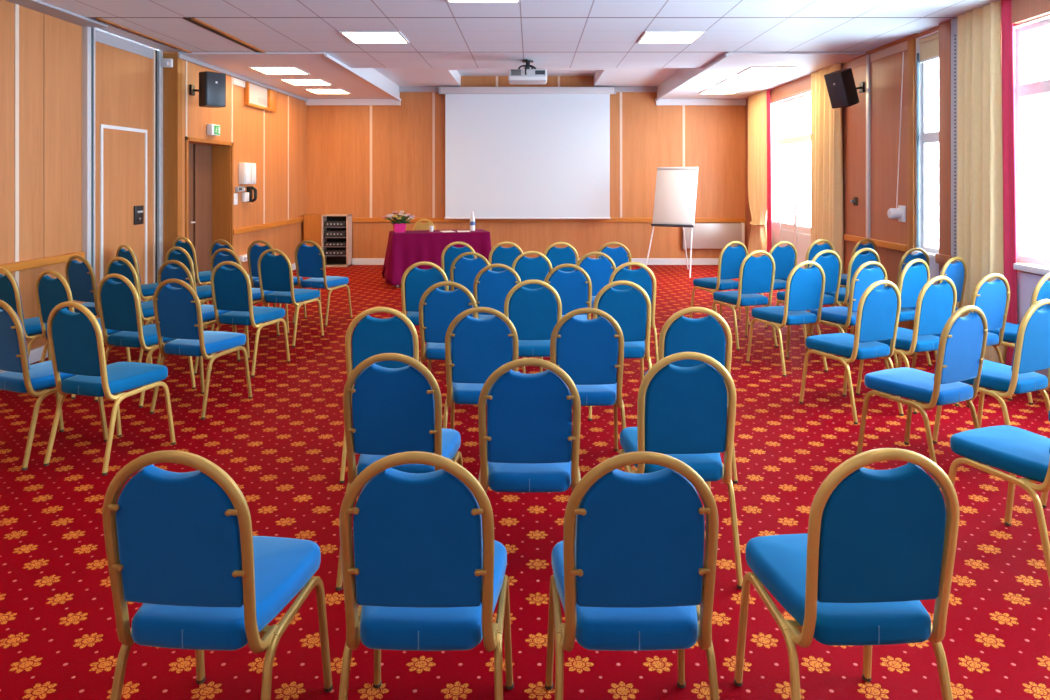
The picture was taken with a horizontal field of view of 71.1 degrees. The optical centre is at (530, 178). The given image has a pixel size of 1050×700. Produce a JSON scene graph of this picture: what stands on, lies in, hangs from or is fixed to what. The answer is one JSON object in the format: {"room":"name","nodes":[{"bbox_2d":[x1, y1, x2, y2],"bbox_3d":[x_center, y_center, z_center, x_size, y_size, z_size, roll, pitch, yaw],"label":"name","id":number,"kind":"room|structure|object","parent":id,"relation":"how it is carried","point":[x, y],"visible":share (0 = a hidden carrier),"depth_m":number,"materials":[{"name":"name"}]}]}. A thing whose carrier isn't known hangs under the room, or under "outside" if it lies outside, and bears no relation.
{"room":"conference room","nodes":[
{"label":"conference room","id":0,"kind":"room"},
{"bbox_2d":[0,0,154,349],"bbox_3d":[-4.293,0.000,3.295,0.214,3.100,9.790,0,0,0],"label":"wall","id":1,"kind":"structure","parent":0,"point":[41,53],"depth_m":6.45,"materials":[{"name":"brown wood"}]},
{"bbox_2d":[0,252,84,273],"bbox_3d":[-4.183,0.715,2.625,0.055,0.070,8.450,0,0,0],"label":"trim","id":2,"kind":"structure","parent":1,"relation":"attached to","point":[51,260],"depth_m":6.21,"materials":[{"name":"brown wood"}]},
{"bbox_2d":[5,0,107,26],"bbox_3d":[-4.098,-1.482,2.660,0.225,0.121,8.520,0,0,0],"label":"trim","id":3,"kind":"structure","parent":1,"relation":"attached to","point":[36,5],"depth_m":6.33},
{"bbox_2d":[82,27,94,303],"bbox_3d":[-4.205,0.029,6.945,0.110,3.043,0.130,0,0,0],"label":"trim","id":4,"kind":"structure","parent":1,"relation":"attached to","point":[88,33],"depth_m":6.89,"materials":[{"name":"silver metal"}]},
{"bbox_2d":[100,124,146,301],"bbox_3d":[-4.189,0.510,7.590,0.042,2.080,0.860,0,0,0],"label":"door","id":5,"kind":"structure","parent":1,"relation":"in","point":[123,150],"depth_m":7.55,"materials":[{"name":"brown wood"}]},
{"bbox_2d":[95,18,191,52],"bbox_3d":[-4.135,-1.497,7.490,0.530,0.132,1.800,0,0,0],"label":"trim","id":6,"kind":"structure","parent":1,"relation":"attached to","point":[112,28],"depth_m":7.52,"materials":[{"name":"white"}]},
{"bbox_2d":[155,50,156,282],"bbox_3d":[-4.305,0.053,8.235,0.190,2.993,0.090,0,0,0],"label":"trim","id":7,"kind":"structure","parent":1,"relation":"attached to","point":[155,50],"depth_m":8.25,"materials":[{"name":"black"}]},
{"bbox_2d":[154,48,306,274],"bbox_3d":[-4.234,-0.050,10.829,0.432,3.200,4.942,0,0,0],"label":"wall","id":8,"kind":"structure","parent":0,"point":[276,142],"depth_m":10.34,"materials":[{"name":"brown wood"}]},
{"bbox_2d":[155,49,162,282],"bbox_3d":[-4.220,0.043,8.315,0.080,3.013,0.080,0,0,0],"label":"trim","id":9,"kind":"structure","parent":8,"relation":"attached to","point":[159,52],"depth_m":8.28,"materials":[{"name":"silver metal"}]},
{"bbox_2d":[189,71,225,107],"bbox_3d":[-3.852,-1.050,8.731,0.337,0.400,0.299,0,0,34],"label":"speaker","id":10,"kind":"object","parent":8,"relation":"attached to","point":[212,85],"visible":1,"depth_m":8.62},
{"bbox_2d":[207,72,224,105],"bbox_3d":[-3.708,-1.050,8.658,0.010,0.376,0.236,0,0,34],"label":"grille","id":11,"kind":"object","parent":10,"relation":"attached to","point":[215,81],"depth_m":8.64,"materials":[{"name":"grey"}]},
{"bbox_2d":[185,136,233,286],"bbox_3d":[-4.175,0.530,9.240,0.330,2.040,1.360,0,0,0],"label":"door","id":12,"kind":"structure","parent":8,"relation":"in","point":[209,170],"depth_m":9.71,"materials":[{"name":"brown"}]},
{"bbox_2d":[178,54,306,101],"bbox_3d":[-4.015,-1.397,10.785,0.030,0.050,4.830,0,0,0],"label":"trim","id":13,"kind":"structure","parent":8,"relation":"attached to","point":[183,57],"depth_m":9.95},
{"bbox_2d":[244,82,275,111],"bbox_3d":[-4.000,-1.195,10.895,0.060,0.330,1.130,0,0,0],"label":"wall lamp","id":14,"kind":"object","parent":8,"relation":"in","point":[255,96],"visible":1,"depth_m":10.86,"materials":[{"name":"brown wood"}]},
{"bbox_2d":[39,0,998,98],"bbox_3d":[-0.175,-1.546,5.800,8.450,0.248,14.800,0,0,0],"label":"ceiling","id":15,"kind":"structure","parent":0,"point":[440,33],"depth_m":7.12,"materials":[{"name":"tile"}]},
{"bbox_2d":[182,18,265,52],"bbox_3d":[-3.075,-1.442,7.485,0.110,0.022,1.770,0,0,0],"label":"trim","id":16,"kind":"structure","parent":15,"relation":"attached to","point":[204,25],"depth_m":7.31,"materials":[{"name":"black"}]},
{"bbox_2d":[248,67,309,74],"bbox_3d":[-3.295,-1.418,9.660,0.594,0.016,0.644,0,0,0],"label":"recessed light","id":17,"kind":"object","parent":15,"relation":"in","point":[266,70],"visible":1,"depth_m":9.64,"materials":[{"name":"white paint"}]},
{"bbox_2d":[339,31,409,43],"bbox_3d":[-1.585,-1.439,7.495,0.594,0.016,0.594,0,0,0],"label":"recessed light","id":18,"kind":"object","parent":15,"relation":"in","point":[356,37],"visible":1,"depth_m":7.49,"materials":[{"name":"white paint"}]},
{"bbox_2d":[343,33,405,42],"bbox_3d":[-1.585,-1.442,7.495,0.550,0.010,0.550,0,0,0],"label":"diffuser","id":19,"kind":"object","parent":18,"relation":"attached to","point":[353,37],"depth_m":7.49,"materials":[{"name":"white"}]},
{"bbox_2d":[508,59,546,83],"bbox_3d":[-0.040,-1.310,8.963,0.470,0.281,0.394,0,0,0],"label":"projector","id":20,"kind":"object","parent":15,"relation":"hanging from","point":[526,75],"visible":1,"depth_m":8.84,"materials":[{"name":"grey"}]},
{"bbox_2d":[636,31,705,43],"bbox_3d":[1.415,-1.439,7.495,0.594,0.016,0.594,0,0,0],"label":"recessed light","id":21,"kind":"object","parent":15,"relation":"in","point":[648,37],"visible":1,"depth_m":7.49,"materials":[{"name":"white paint"}]},
{"bbox_2d":[639,33,701,42],"bbox_3d":[1.415,-1.442,7.495,0.550,0.010,0.550,0,0,0],"label":"diffuser","id":22,"kind":"object","parent":21,"relation":"attached to","point":[646,37],"depth_m":7.49,"materials":[{"name":"white"}]},
{"bbox_2d":[655,52,865,100],"bbox_3d":[3.090,-1.531,10.795,1.720,0.278,4.810,0,0,0],"label":"ceiling panel","id":23,"kind":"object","parent":15,"relation":"attached to","point":[807,63],"depth_m":10.05,"materials":[{"name":"white paint"}]},
{"bbox_2d":[748,89,771,256],"bbox_3d":[3.777,0.057,12.190,0.180,2.947,1.120,0,0,1],"label":"curtain","id":24,"kind":"object","parent":23,"relation":"hanging from","point":[759,104],"visible":0.94,"depth_m":12.14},
{"bbox_2d":[811,63,843,273],"bbox_3d":[3.782,0.057,9.440,0.134,2.947,0.882,0,0,0],"label":"curtain","id":25,"kind":"object","parent":23,"relation":"hanging from","point":[826,121],"visible":0.68,"depth_m":9.38,"materials":[{"name":"fabric"}]},
{"bbox_2d":[957,0,1016,365],"bbox_3d":[3.781,0.046,6.130,0.121,2.968,0.739,0,0,0],"label":"curtain","id":26,"kind":"object","parent":15,"relation":"hanging from","point":[986,175],"visible":0.78,"depth_m":6.08,"materials":[{"name":"fabric"}]},
{"bbox_2d":[0,265,1049,699],"bbox_3d":[-0.175,1.610,5.850,8.650,0.120,15.300,0,0,0],"label":"floor","id":27,"kind":"structure","parent":0,"point":[282,446],"depth_m":3.29,"materials":[{"name":"red carpet"}]},
{"bbox_2d":[0,267,50,392],"bbox_3d":[-3.789,1.099,5.610,0.434,0.900,0.521,0,0,26],"label":"banquet chair","id":28,"kind":"object","parent":27,"relation":"on","point":[9,288],"visible":0.49,"depth_m":5.38,"materials":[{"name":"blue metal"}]},
{"bbox_2d":[0,300,107,470],"bbox_3d":[-2.790,1.099,4.192,0.434,0.900,0.521,0,0,24],"label":"banquet chair","id":29,"kind":"object","parent":27,"relation":"on","point":[19,376],"visible":0.8,"depth_m":3.98,"materials":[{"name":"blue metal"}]},
{"bbox_2d":[35,270,130,398],"bbox_3d":[-3.322,1.099,5.451,0.434,0.900,0.521,0,0,23],"label":"banquet chair","id":30,"kind":"object","parent":27,"relation":"on","point":[50,292],"visible":0.44,"depth_m":5.26,"materials":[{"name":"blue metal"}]},
{"bbox_2d":[65,255,147,351],"bbox_3d":[-3.733,1.099,6.445,0.434,0.900,0.521,0,0,26],"label":"banquet chair","id":31,"kind":"object","parent":27,"relation":"on","point":[80,277],"visible":0.57,"depth_m":6.23,"materials":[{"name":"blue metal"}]},
{"bbox_2d":[44,301,175,475],"bbox_3d":[-2.355,1.099,4.115,0.434,0.900,0.521,0,0,18],"label":"banquet chair","id":32,"kind":"object","parent":27,"relation":"on","point":[76,344],"visible":1,"depth_m":3.93,"materials":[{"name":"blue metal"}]},
{"bbox_2d":[106,257,154,362],"bbox_3d":[-3.312,1.099,6.314,0.434,0.900,0.521,0,0,24],"label":"banquet chair","id":33,"kind":"object","parent":27,"relation":"on","point":[127,269],"visible":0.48,"depth_m":6.10,"materials":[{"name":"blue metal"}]},
{"bbox_2d":[116,244,157,301],"bbox_3d":[-3.863,1.099,7.435,0.434,0.900,0.521,0,0,34],"label":"banquet chair","id":34,"kind":"object","parent":27,"relation":"on","point":[147,291],"visible":0.44,"depth_m":7.23,"materials":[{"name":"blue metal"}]},
{"bbox_2d":[94,273,195,407],"bbox_3d":[-2.758,1.099,5.253,0.434,0.900,0.521,0,0,20],"label":"banquet chair","id":35,"kind":"object","parent":27,"relation":"on","point":[118,303],"visible":0.84,"depth_m":5.05,"materials":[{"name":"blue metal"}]},
{"bbox_2d":[173,237,210,304],"bbox_3d":[-3.767,1.099,8.401,0.434,0.900,0.521,0,0,28],"label":"banquet chair","id":36,"kind":"object","parent":27,"relation":"on","point":[202,278],"visible":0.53,"depth_m":8.18,"materials":[{"name":"teal fabric"}]},
{"bbox_2d":[156,260,239,374],"bbox_3d":[-2.763,1.099,6.093,0.434,0.900,0.521,0,0,22],"label":"banquet chair","id":37,"kind":"object","parent":27,"relation":"on","point":[182,273],"visible":0.45,"depth_m":5.90,"materials":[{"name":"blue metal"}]},
{"bbox_2d":[165,246,233,331],"bbox_3d":[-3.270,1.099,7.240,0.434,0.900,0.521,0,0,26],"label":"banquet chair","id":38,"kind":"object","parent":27,"relation":"on","point":[203,292],"visible":0.41,"depth_m":7.04,"materials":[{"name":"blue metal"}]},
{"bbox_2d":[150,279,251,419],"bbox_3d":[-2.243,1.099,5.002,0.434,0.900,0.521,0,0,17],"label":"banquet chair","id":39,"kind":"object","parent":27,"relation":"on","point":[177,311],"visible":1,"depth_m":4.81,"materials":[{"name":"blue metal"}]},
{"bbox_2d":[102,450,332,699],"bbox_3d":[-0.837,1.099,1.999,0.434,0.900,0.521,0,0,5],"label":"banquet chair","id":40,"kind":"object","parent":27,"relation":"on","point":[182,546],"visible":1,"depth_m":1.79,"materials":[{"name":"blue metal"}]},
{"bbox_2d":[210,248,279,345],"bbox_3d":[-2.766,1.099,7.076,0.434,0.900,0.521,0,0,22],"label":"banquet chair","id":41,"kind":"object","parent":27,"relation":"on","point":[217,257],"visible":0.28,"depth_m":6.89,"materials":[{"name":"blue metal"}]},
{"bbox_2d":[210,261,289,376],"bbox_3d":[-2.306,1.099,6.016,0.434,0.900,0.521,0,0,17],"label":"banquet chair","id":42,"kind":"object","parent":27,"relation":"on","point":[231,290],"visible":0.97,"depth_m":5.82,"materials":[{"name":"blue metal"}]},
{"bbox_2d":[247,240,306,324],"bbox_3d":[-2.770,1.099,7.978,0.434,0.900,0.521,0,0,20],"label":"banquet chair","id":43,"kind":"object","parent":27,"relation":"on","point":[253,253],"visible":0.51,"depth_m":7.80,"materials":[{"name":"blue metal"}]},
{"bbox_2d":[258,249,323,346],"bbox_3d":[-2.309,1.099,7.033,0.434,0.900,0.521,0,0,18],"label":"banquet chair","id":44,"kind":"object","parent":27,"relation":"on","point":[275,273],"visible":0.95,"depth_m":6.84,"materials":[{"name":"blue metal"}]},
{"bbox_2d":[293,240,352,326],"bbox_3d":[-2.264,1.099,7.978,0.434,0.900,0.521,0,0,20],"label":"banquet chair","id":45,"kind":"object","parent":27,"relation":"on","point":[309,260],"visible":0.93,"depth_m":7.79,"materials":[{"name":"blue fabric"}]},
{"bbox_2d":[304,214,351,266],"bbox_3d":[-3.592,1.093,13.005,0.775,0.915,0.310,0,0,0],"label":"shelf","id":46,"kind":"object","parent":27,"relation":"on","point":[314,224],"visible":0.73,"depth_m":12.88,"materials":[{"name":"brown wood"}]},
{"bbox_2d":[340,307,418,482],"bbox_3d":[-0.758,1.099,3.964,0.434,0.900,0.521,0,0,0],"label":"banquet chair","id":47,"kind":"object","parent":27,"relation":"on","point":[372,336],"visible":0.34,"depth_m":3.73,"materials":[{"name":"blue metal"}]},
{"bbox_2d":[336,353,462,590],"bbox_3d":[-0.509,1.099,2.981,0.434,0.900,0.521,0,0,3],"label":"banquet chair","id":48,"kind":"object","parent":27,"relation":"on","point":[394,410],"visible":0.8,"depth_m":2.76,"materials":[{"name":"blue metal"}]},
{"bbox_2d":[339,451,513,699],"bbox_3d":[-0.272,1.099,1.994,0.434,0.900,0.521,0,0,1],"label":"banquet chair","id":49,"kind":"object","parent":27,"relation":"on","point":[424,577],"visible":1,"depth_m":1.78,"materials":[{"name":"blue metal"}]},
{"bbox_2d":[401,261,451,363],"bbox_3d":[-0.834,1.099,5.992,0.434,0.900,0.521,0,0,0],"label":"banquet chair","id":50,"kind":"object","parent":27,"relation":"on","point":[418,281],"visible":0.41,"depth_m":5.76,"materials":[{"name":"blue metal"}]},
{"bbox_2d":[419,281,476,371],"bbox_3d":[-0.519,1.099,4.888,0.434,0.900,0.521,0,0,2],"label":"banquet chair","id":51,"kind":"object","parent":27,"relation":"on","point":[441,307],"visible":0.64,"depth_m":4.66,"materials":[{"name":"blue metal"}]},
{"bbox_2d":[441,242,476,290],"bbox_3d":[-0.727,1.099,7.808,0.434,0.900,0.521,0,0,4],"label":"banquet chair","id":52,"kind":"object","parent":27,"relation":"on","point":[452,252],"visible":0.32,"depth_m":7.58,"materials":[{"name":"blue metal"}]},
{"bbox_2d":[450,252,491,300],"bbox_3d":[-0.521,1.099,6.749,0.434,0.900,0.521,0,0,3],"label":"banquet chair","id":53,"kind":"object","parent":27,"relation":"on","point":[466,270],"visible":0.33,"depth_m":6.52,"materials":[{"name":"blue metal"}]},
{"bbox_2d":[443,307,519,428],"bbox_3d":[-0.250,1.099,3.962,0.434,0.900,0.521,0,0,0],"label":"banquet chair","id":54,"kind":"object","parent":27,"relation":"on","point":[477,347],"visible":0.65,"depth_m":3.74,"materials":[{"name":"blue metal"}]},
{"bbox_2d":[473,264,526,373],"bbox_3d":[-0.251,1.099,5.850,0.434,0.900,0.521,0,0,1],"label":"banquet chair","id":55,"kind":"object","parent":27,"relation":"on","point":[493,287],"visible":0.48,"depth_m":5.62,"materials":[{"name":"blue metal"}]},
{"bbox_2d":[489,242,522,271],"bbox_3d":[-0.242,1.099,7.809,0.434,0.900,0.521,0,0,2],"label":"banquet chair","id":56,"kind":"object","parent":27,"relation":"on","point":[501,255],"visible":0.33,"depth_m":7.57,"materials":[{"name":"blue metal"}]},
{"bbox_2d":[478,358,580,538],"bbox_3d":[-0.005,1.099,2.904,0.434,0.900,0.521,0,0,0],"label":"banquet chair","id":57,"kind":"object","parent":27,"relation":"on","point":[529,443],"visible":0.84,"depth_m":2.69,"materials":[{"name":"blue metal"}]},
{"bbox_2d":[512,251,552,288],"bbox_3d":[0.009,1.099,6.839,0.434,0.900,0.521,0,0,0],"label":"banquet chair","id":58,"kind":"object","parent":27,"relation":"on","point":[537,268],"visible":0.39,"depth_m":6.60,"materials":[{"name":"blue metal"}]},
{"bbox_2d":[504,279,561,356],"bbox_3d":[0.013,1.099,4.970,0.434,0.900,0.521,0,0,0],"label":"banquet chair","id":59,"kind":"object","parent":27,"relation":"on","point":[534,314],"visible":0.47,"depth_m":4.75,"materials":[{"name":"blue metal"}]},
{"bbox_2d":[544,242,578,277],"bbox_3d":[0.306,1.099,7.773,0.434,0.900,0.521,0,0,0],"label":"banquet chair","id":60,"kind":"object","parent":27,"relation":"on","point":[557,256],"visible":0.34,"depth_m":7.54,"materials":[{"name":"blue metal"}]},
{"bbox_2d":[539,264,591,371],"bbox_3d":[0.280,1.099,5.850,0.434,0.900,0.521,0,0,0],"label":"banquet chair","id":61,"kind":"object","parent":27,"relation":"on","point":[573,290],"visible":0.45,"depth_m":5.62,"materials":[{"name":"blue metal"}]},
{"bbox_2d":[550,308,626,471],"bbox_3d":[0.283,1.099,3.939,0.434,0.900,0.521,0,0,0],"label":"banquet chair","id":62,"kind":"object","parent":27,"relation":"on","point":[588,351],"visible":0.71,"depth_m":3.72,"materials":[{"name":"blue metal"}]},
{"bbox_2d":[575,252,615,307],"bbox_3d":[0.568,1.099,6.767,0.434,0.900,0.521,0,0,-2],"label":"banquet chair","id":63,"kind":"object","parent":27,"relation":"on","point":[599,270],"visible":0.32,"depth_m":6.54,"materials":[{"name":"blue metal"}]},
{"bbox_2d":[596,242,631,269],"bbox_3d":[0.832,1.099,7.772,0.434,0.900,0.521,0,0,-4],"label":"banquet chair","id":64,"kind":"object","parent":27,"relation":"on","point":[618,255],"visible":0.37,"depth_m":7.54,"materials":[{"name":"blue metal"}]},
{"bbox_2d":[588,280,651,420],"bbox_3d":[0.583,1.099,4.929,0.434,0.900,0.521,0,0,0],"label":"banquet chair","id":65,"kind":"object","parent":27,"relation":"on","point":[627,307],"visible":0.59,"depth_m":4.70,"materials":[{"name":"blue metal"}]},
{"bbox_2d":[545,451,718,699],"bbox_3d":[0.261,1.099,1.994,0.434,0.900,0.521,0,0,-1],"label":"banquet chair","id":66,"kind":"object","parent":27,"relation":"on","point":[632,576],"visible":1,"depth_m":1.78,"materials":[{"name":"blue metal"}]},
{"bbox_2d":[609,262,657,362],"bbox_3d":[0.793,1.099,5.971,0.434,0.900,0.521,0,0,0],"label":"banquet chair","id":67,"kind":"object","parent":27,"relation":"on","point":[640,276],"visible":0.4,"depth_m":5.74,"materials":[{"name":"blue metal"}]},
{"bbox_2d":[646,167,697,277],"bbox_3d":[2.386,0.682,12.094,0.764,1.745,1.063,0,0,27],"label":"flip chart","id":68,"kind":"object","parent":27,"relation":"on","point":[676,187],"visible":0.98,"depth_m":11.99,"materials":[{"name":"paper"}]},
{"bbox_2d":[618,352,742,588],"bbox_3d":[0.585,1.099,2.998,0.434,0.900,0.521,0,0,-1],"label":"banquet chair","id":69,"kind":"object","parent":27,"relation":"on","point":[682,411],"visible":0.82,"depth_m":2.78,"materials":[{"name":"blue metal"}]},
{"bbox_2d":[644,307,737,482],"bbox_3d":[0.837,1.099,3.964,0.434,0.900,0.521,0,0,0],"label":"banquet chair","id":70,"kind":"object","parent":27,"relation":"on","point":[679,333],"visible":0.42,"depth_m":3.73,"materials":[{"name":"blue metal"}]},
{"bbox_2d":[689,241,749,325],"bbox_3d":[2.021,1.099,7.860,0.434,0.900,0.521,0,0,-24],"label":"banquet chair","id":71,"kind":"object","parent":27,"relation":"on","point":[730,258],"visible":0.77,"depth_m":7.67,"materials":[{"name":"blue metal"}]},
{"bbox_2d":[712,250,777,350],"bbox_3d":[1.993,1.099,6.900,0.434,0.900,0.521,0,0,-18],"label":"banquet chair","id":72,"kind":"object","parent":27,"relation":"on","point":[756,274],"visible":0.98,"depth_m":6.71,"materials":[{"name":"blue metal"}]},
{"bbox_2d":[738,241,799,328],"bbox_3d":[2.545,1.099,7.866,0.434,0.900,0.521,0,0,-20],"label":"banquet chair","id":73,"kind":"object","parent":27,"relation":"on","point":[785,258],"visible":0.46,"depth_m":7.66,"materials":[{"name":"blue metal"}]},
{"bbox_2d":[746,261,827,376],"bbox_3d":[2.102,1.099,6.032,0.434,0.900,0.521,0,0,-20],"label":"banquet chair","id":74,"kind":"object","parent":27,"relation":"on","point":[805,288],"visible":0.99,"depth_m":5.84,"materials":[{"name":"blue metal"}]},
{"bbox_2d":[772,250,841,348],"bbox_3d":[2.613,1.099,6.926,0.434,0.900,0.521,0,0,-20],"label":"banquet chair","id":75,"kind":"object","parent":27,"relation":"on","point":[831,265],"visible":0.48,"depth_m":6.75,"materials":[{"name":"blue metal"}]},
{"bbox_2d":[811,248,879,335],"bbox_3d":[3.048,1.099,7.099,0.434,0.900,0.521,0,0,-20],"label":"banquet chair","id":76,"kind":"object","parent":27,"relation":"on","point":[857,259],"visible":0.44,"depth_m":6.87,"materials":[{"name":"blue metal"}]},
{"bbox_2d":[734,448,958,699],"bbox_3d":[0.850,1.099,2.015,0.434,0.900,0.521,0,0,-3],"label":"banquet chair","id":77,"kind":"object","parent":27,"relation":"on","point":[877,544],"visible":1,"depth_m":1.81,"materials":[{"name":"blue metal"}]},
{"bbox_2d":[805,261,888,368],"bbox_3d":[2.587,1.099,6.008,0.434,0.900,0.521,0,0,-22],"label":"banquet chair","id":78,"kind":"object","parent":27,"relation":"on","point":[862,278],"visible":0.6,"depth_m":5.80,"materials":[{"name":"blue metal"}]},
{"bbox_2d":[799,280,903,423],"bbox_3d":[2.148,1.099,4.925,0.434,0.900,0.521,0,0,-24],"label":"banquet chair","id":79,"kind":"object","parent":27,"relation":"on","point":[878,311],"visible":1,"depth_m":4.75,"materials":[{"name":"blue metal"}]},
{"bbox_2d":[850,259,931,367],"bbox_3d":[3.012,1.099,6.170,0.434,0.900,0.521,0,0,-28],"label":"banquet chair","id":80,"kind":"object","parent":27,"relation":"on","point":[912,279],"visible":0.47,"depth_m":5.96,"materials":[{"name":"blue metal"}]},
{"bbox_2d":[856,276,958,413],"bbox_3d":[2.628,1.099,5.128,0.434,0.900,0.521,0,0,-24],"label":"banquet chair","id":81,"kind":"object","parent":27,"relation":"on","point":[935,304],"visible":0.7,"depth_m":4.93,"materials":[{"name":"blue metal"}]},
{"bbox_2d":[896,248,929,287],"bbox_3d":[3.526,1.099,7.118,0.434,0.900,0.521,0,0,-20],"label":"banquet chair","id":82,"kind":"object","parent":27,"relation":"on","point":[907,257],"visible":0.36,"depth_m":6.87,"materials":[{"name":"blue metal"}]},
{"bbox_2d":[856,305,987,487],"bbox_3d":[2.123,1.099,3.975,0.434,0.900,0.521,0,0,-27],"label":"banquet chair","id":83,"kind":"object","parent":27,"relation":"on","point":[962,341],"visible":0.97,"depth_m":3.81,"materials":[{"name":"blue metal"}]},
{"bbox_2d":[909,256,966,358],"bbox_3d":[3.416,1.099,6.333,0.434,0.900,0.521,0,0,-30],"label":"banquet chair","id":84,"kind":"object","parent":27,"relation":"on","point":[957,272],"visible":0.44,"depth_m":6.16,"materials":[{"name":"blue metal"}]},
{"bbox_2d":[911,273,1012,406],"bbox_3d":[3.076,1.099,5.260,0.434,0.900,0.521,0,0,-22],"label":"banquet chair","id":85,"kind":"object","parent":27,"relation":"on","point":[993,298],"visible":0.6,"depth_m":5.07,"materials":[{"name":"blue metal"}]},
{"bbox_2d":[932,299,1049,442],"bbox_3d":[2.656,1.099,4.176,0.434,0.900,0.521,0,0,-26],"label":"banquet chair","id":86,"kind":"object","parent":27,"relation":"on","point":[1031,354],"visible":0.75,"depth_m":3.98,"materials":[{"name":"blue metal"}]},
{"bbox_2d":[945,425,1049,582],"bbox_3d":[2.036,1.099,2.981,0.434,0.900,0.521,0,0,-22],"label":"banquet chair","id":87,"kind":"object","parent":27,"relation":"on","point":[1014,450],"visible":0.95,"depth_m":2.96,"materials":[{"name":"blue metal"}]},
{"bbox_2d":[988,273,1049,404],"bbox_3d":[3.526,1.099,5.327,0.434,0.900,0.521,0,0,-24],"label":"banquet chair","id":88,"kind":"object","parent":27,"relation":"on","point":[1041,291],"visible":0.38,"depth_m":5.10,"materials":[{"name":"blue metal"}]},
{"bbox_2d":[307,76,744,257],"bbox_3d":[-0.175,-0.325,13.297,8.650,3.750,0.206,0,0,0],"label":"wall","id":89,"kind":"structure","parent":0,"point":[364,161],"depth_m":13.20,"materials":[{"name":"brown wood"}]},
{"bbox_2d":[306,99,745,104],"bbox_3d":[-0.090,-1.367,13.175,7.880,0.110,0.050,0,0,0],"label":"trim","id":90,"kind":"structure","parent":89,"relation":"attached to","point":[309,101],"depth_m":13.15,"materials":[{"name":"white paint"}]},
{"bbox_2d":[439,87,615,218],"bbox_3d":[-0.060,-0.451,13.084,3.140,2.348,0.217,0,0,0],"label":"projection screen","id":91,"kind":"object","parent":89,"relation":"attached to","point":[511,152],"visible":1,"depth_m":13.05,"materials":[{"name":"white fabric"}]},
{"bbox_2d":[399,86,656,91],"bbox_3d":[-0.050,-1.600,13.175,4.620,0.100,0.050,0,0,0],"label":"trim","id":92,"kind":"structure","parent":89,"relation":"attached to","point":[401,88],"depth_m":13.15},
{"bbox_2d":[352,258,718,264],"bbox_3d":[-0.090,1.492,13.195,7.880,0.115,0.030,0,0,0],"label":"baseboard","id":93,"kind":"structure","parent":89,"relation":"attached to","point":[355,261],"depth_m":13.18,"materials":[{"name":"white paint"}]},
{"bbox_2d":[352,218,745,221],"bbox_3d":[-0.090,0.745,13.188,7.880,0.080,0.045,0,0,0],"label":"trim","id":94,"kind":"structure","parent":89,"relation":"attached to","point":[353,219],"depth_m":13.16,"materials":[{"name":"brown wood"}]},
{"bbox_2d":[682,223,744,248],"bbox_3d":[3.257,1.025,13.142,1.095,0.470,0.109,0,0,0],"label":"heater","id":95,"kind":"object","parent":89,"relation":"attached to","point":[704,235],"visible":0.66,"depth_m":13.09,"materials":[{"name":"silver metal"}]},
{"bbox_2d":[374,68,681,86],"bbox_3d":[-0.050,-1.871,11.375,4.700,0.657,3.650,0,0,0],"label":"ceiling","id":96,"kind":"structure","parent":0,"point":[399,76],"depth_m":12.13,"materials":[{"name":"white paint"}]},
{"bbox_2d":[745,17,1049,387],"bbox_3d":[3.962,-0.050,5.850,0.375,3.200,14.900,0,0,0],"label":"wall","id":97,"kind":"structure","parent":0,"point":[871,126],"depth_m":7.83,"materials":[{"name":"brown wood"}]},
{"bbox_2d":[771,91,810,268],"bbox_3d":[3.995,0.170,10.850,0.311,2.760,2.200,0,0,0],"label":"window","id":98,"kind":"structure","parent":97,"relation":"in","point":[799,236],"depth_m":11.50,"materials":[{"name":"glass"}]},
{"bbox_2d":[773,75,810,100],"bbox_3d":[3.840,-1.321,10.375,0.040,0.202,2.450,0,0,0],"label":"trim","id":99,"kind":"structure","parent":97,"relation":"attached to","point":[803,84],"depth_m":10.74,"materials":[{"name":"brown wood"}]},
{"bbox_2d":[824,68,864,107],"bbox_3d":[3.623,-1.030,8.408,0.476,0.446,0.260,0,0,-24],"label":"speaker","id":100,"kind":"object","parent":97,"relation":"attached to","point":[842,89],"visible":1,"depth_m":8.29},
{"bbox_2d":[824,74,848,107],"bbox_3d":[3.464,-0.994,8.337,0.129,0.356,0.236,0,0,-24],"label":"grille","id":101,"kind":"object","parent":100,"relation":"attached to","point":[837,85],"depth_m":8.31,"materials":[{"name":"grey"}]},
{"bbox_2d":[887,52,905,221],"bbox_3d":[3.790,-0.423,7.615,0.120,1.745,0.200,0,0,0],"label":"cord","id":102,"kind":"object","parent":97,"relation":"attached to","point":[899,213],"visible":1,"depth_m":7.61,"materials":[{"name":"white paint"}]},
{"bbox_2d":[912,30,938,258],"bbox_3d":[3.985,-0.320,7.110,0.330,2.160,0.540,0,0,0],"label":"window","id":103,"kind":"structure","parent":97,"relation":"in","point":[927,73],"depth_m":7.34,"materials":[{"name":"glass"}]},
{"bbox_2d":[919,33,938,62],"bbox_3d":[3.883,-1.270,7.110,0.030,0.240,0.452,0,0,0],"label":"roller blind","id":104,"kind":"object","parent":103,"relation":"attached to","point":[929,46],"visible":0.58,"depth_m":7.16,"materials":[{"name":"fabric"}]},
{"bbox_2d":[1012,0,1049,23],"bbox_3d":[3.825,-1.331,4.600,0.070,0.223,2.400,0,0,0],"label":"trim","id":105,"kind":"structure","parent":97,"relation":"attached to","point":[1022,10],"depth_m":5.61,"materials":[{"name":"brown wood"}]},
{"bbox_2d":[1013,14,1049,274],"bbox_3d":[3.970,-0.253,4.700,0.360,1.935,2.500,0,0,0],"label":"window","id":106,"kind":"structure","parent":97,"relation":"in","point":[1031,86],"depth_m":5.94,"materials":[{"name":"glass"}]},
{"bbox_3d":[-1.360,1.174,10.900,1.380,0.752,0.600,0,0,-15],"label":"table","id":107,"kind":"object","parent":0,"visible":0},
{"bbox_2d":[382,229,491,284],"bbox_3d":[-1.383,1.143,10.896,1.603,0.715,0.862,0,0,-15],"label":"tablecloth","id":108,"kind":"object","parent":107,"relation":"on","point":[406,249],"visible":0.58,"depth_m":10.53,"materials":[{"name":"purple fabric"}]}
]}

